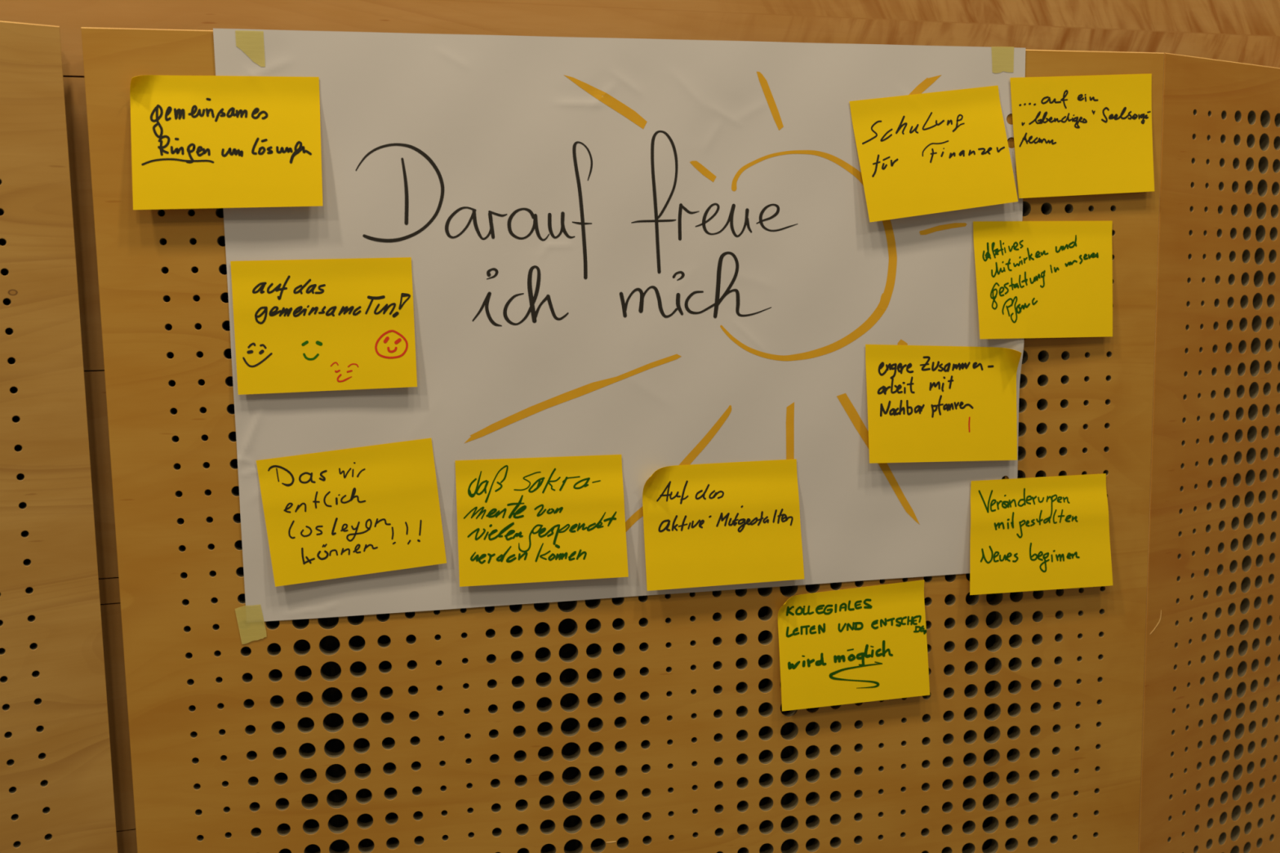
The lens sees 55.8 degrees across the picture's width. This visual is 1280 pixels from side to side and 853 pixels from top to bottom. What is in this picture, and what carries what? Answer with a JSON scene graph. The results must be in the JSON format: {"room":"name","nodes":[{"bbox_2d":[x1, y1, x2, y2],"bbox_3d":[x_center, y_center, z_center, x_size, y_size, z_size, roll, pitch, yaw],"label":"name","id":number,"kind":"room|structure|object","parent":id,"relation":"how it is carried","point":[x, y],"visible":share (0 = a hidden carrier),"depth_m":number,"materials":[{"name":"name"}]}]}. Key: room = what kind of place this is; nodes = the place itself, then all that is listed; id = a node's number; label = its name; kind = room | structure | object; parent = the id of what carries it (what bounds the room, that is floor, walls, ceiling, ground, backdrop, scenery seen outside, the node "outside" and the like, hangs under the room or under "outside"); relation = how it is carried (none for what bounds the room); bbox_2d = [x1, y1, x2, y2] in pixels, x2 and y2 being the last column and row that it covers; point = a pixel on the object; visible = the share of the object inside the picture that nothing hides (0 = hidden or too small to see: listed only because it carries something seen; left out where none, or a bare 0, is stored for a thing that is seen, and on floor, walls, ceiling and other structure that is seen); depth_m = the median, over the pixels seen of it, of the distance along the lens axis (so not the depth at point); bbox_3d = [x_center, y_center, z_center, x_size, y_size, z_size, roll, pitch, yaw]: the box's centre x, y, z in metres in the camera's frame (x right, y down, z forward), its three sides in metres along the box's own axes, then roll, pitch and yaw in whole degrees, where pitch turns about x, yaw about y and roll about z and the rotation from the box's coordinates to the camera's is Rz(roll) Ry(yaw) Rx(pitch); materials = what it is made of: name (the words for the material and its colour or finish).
{"room":"meeting hall","nodes":[
{"label":"meeting hall","id":0,"kind":"room"},
{"bbox_2d":[0,20,117,852],"bbox_3d":[-0.856,0.280,1.263,0.543,1.401,0.034,-5,8,-32],"label":"wall","id":1,"kind":"structure","parent":0,"point":[56,786],"depth_m":1.34,"materials":[{"name":"brown wood"}]},
{"bbox_2d":[80,26,1164,852],"bbox_3d":[0.046,0.231,1.546,1.323,1.401,0.034,-2,7,-11],"label":"wall","id":2,"kind":"structure","parent":0,"point":[648,723],"depth_m":1.52,"materials":[{"name":"brown wood"}]},
{"bbox_2d":[129,75,323,209],"bbox_3d":[-0.462,-0.318,1.353,0.205,0.149,0.017,-2,7,-11],"label":"sticky note","id":3,"kind":"object","parent":2,"relation":"attached to","point":[197,142],"visible":1,"depth_m":1.35,"materials":[{"name":"yellow paper"}]},
{"bbox_2d":[213,28,1025,621],"bbox_3d":[0.015,-0.125,1.476,0.986,0.679,0.011,-2,7,-11],"label":"poster","id":4,"kind":"object","parent":2,"relation":"attached to","point":[655,254],"visible":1,"depth_m":1.47,"materials":[{"name":"paper"}]},
{"bbox_2d":[235,30,265,66],"bbox_3d":[-0.437,-0.423,1.353,0.030,0.039,0.001,-2,7,-11],"label":"tape","id":5,"kind":"object","parent":4,"relation":"attached to","point":[251,42],"visible":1,"depth_m":1.35,"materials":[{"name":"beige paper"}]},
{"bbox_2d":[235,604,266,644],"bbox_3d":[-0.459,0.233,1.424,0.034,0.047,0.001,-2,7,-11],"label":"tape","id":6,"kind":"object","parent":4,"relation":"attached to","point":[250,619],"visible":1,"depth_m":1.42,"materials":[{"name":"beige paper"}]},
{"bbox_2d":[230,257,417,395],"bbox_3d":[-0.364,-0.117,1.398,0.203,0.154,0.009,-2,7,-11],"label":"sticky note","id":7,"kind":"object","parent":4,"relation":"attached to","point":[320,324],"visible":1,"depth_m":1.40,"materials":[{"name":"yellow paper"}]},
{"bbox_2d":[256,437,446,586],"bbox_3d":[-0.339,0.101,1.427,0.214,0.167,0.009,-2,7,-11],"label":"sticky note","id":8,"kind":"object","parent":4,"relation":"attached to","point":[375,508],"visible":1,"depth_m":1.43,"materials":[{"name":"yellow paper"}]},
{"bbox_2d":[454,454,628,586],"bbox_3d":[-0.118,0.114,1.472,0.207,0.153,0.013,-2,7,-11],"label":"sticky note","id":9,"kind":"object","parent":4,"relation":"attached to","point":[539,519],"visible":1,"depth_m":1.47,"materials":[{"name":"yellow paper"}]},
{"bbox_2d":[642,458,804,591],"bbox_3d":[0.106,0.123,1.519,0.207,0.155,0.020,-3,7,-14],"label":"sticky note","id":10,"kind":"object","parent":4,"relation":"attached to","point":[704,525],"visible":1,"depth_m":1.52,"materials":[{"name":"yellow paper"}]},
{"bbox_2d":[848,85,1017,222],"bbox_3d":[0.371,-0.344,1.521,0.223,0.172,0.014,-2,7,-11],"label":"sticky note","id":11,"kind":"object","parent":4,"relation":"attached to","point":[924,153],"visible":1,"depth_m":1.52,"materials":[{"name":"yellow paper"}]},
{"bbox_2d":[865,344,1021,463],"bbox_3d":[0.393,-0.029,1.555,0.209,0.157,0.024,-2,7,-11],"label":"sticky note","id":12,"kind":"object","parent":4,"relation":"attached to","point":[926,403],"visible":1,"depth_m":1.56,"materials":[{"name":"yellow paper"}]},
{"bbox_2d":[991,46,1013,73],"bbox_3d":[0.460,-0.465,1.533,0.032,0.033,0.001,-2,7,-11],"label":"tape","id":13,"kind":"object","parent":4,"relation":"attached to","point":[1002,57],"visible":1,"depth_m":1.53,"materials":[{"name":"beige paper"}]},
{"bbox_2d":[777,579,929,711],"bbox_3d":[0.281,0.285,1.574,0.207,0.158,0.016,-2,7,-11],"label":"sticky note","id":14,"kind":"object","parent":2,"relation":"attached to","point":[869,643],"visible":1,"depth_m":1.58,"materials":[{"name":"yellow paper"}]},
{"bbox_2d":[969,473,1112,595],"bbox_3d":[0.534,0.143,1.611,0.210,0.152,0.015,-2,7,-11],"label":"sticky note","id":15,"kind":"object","parent":2,"relation":"attached to","point":[1042,533],"visible":1,"depth_m":1.61,"materials":[{"name":"yellow paper"}]},
{"bbox_2d":[973,220,1112,338],"bbox_3d":[0.526,-0.191,1.572,0.199,0.152,0.012,-2,7,-12],"label":"sticky note","id":16,"kind":"object","parent":2,"relation":"attached to","point":[1035,279],"visible":1,"depth_m":1.57,"materials":[{"name":"yellow paper"}]},
{"bbox_2d":[1009,73,1154,198],"bbox_3d":[0.573,-0.377,1.563,0.206,0.161,0.009,-2,7,-11],"label":"sticky note","id":17,"kind":"object","parent":2,"relation":"attached to","point":[1087,135],"visible":1,"depth_m":1.56,"materials":[{"name":"yellow paper"}]},
{"bbox_2d":[0,0,1279,852],"bbox_3d":[0.176,-0.166,1.620,4.100,2.600,0.030,-3,7,-15],"label":"wall","id":18,"kind":"structure","parent":0,"point":[1240,31],"depth_m":1.49,"materials":[{"name":"brown wood"}]},
{"bbox_2d":[1137,53,1279,852],"bbox_3d":[0.862,0.190,1.777,0.403,1.401,0.035,-5,8,-31],"label":"wall","id":19,"kind":"structure","parent":0,"point":[1210,778],"depth_m":1.71,"materials":[{"name":"brown wood"}]}
]}

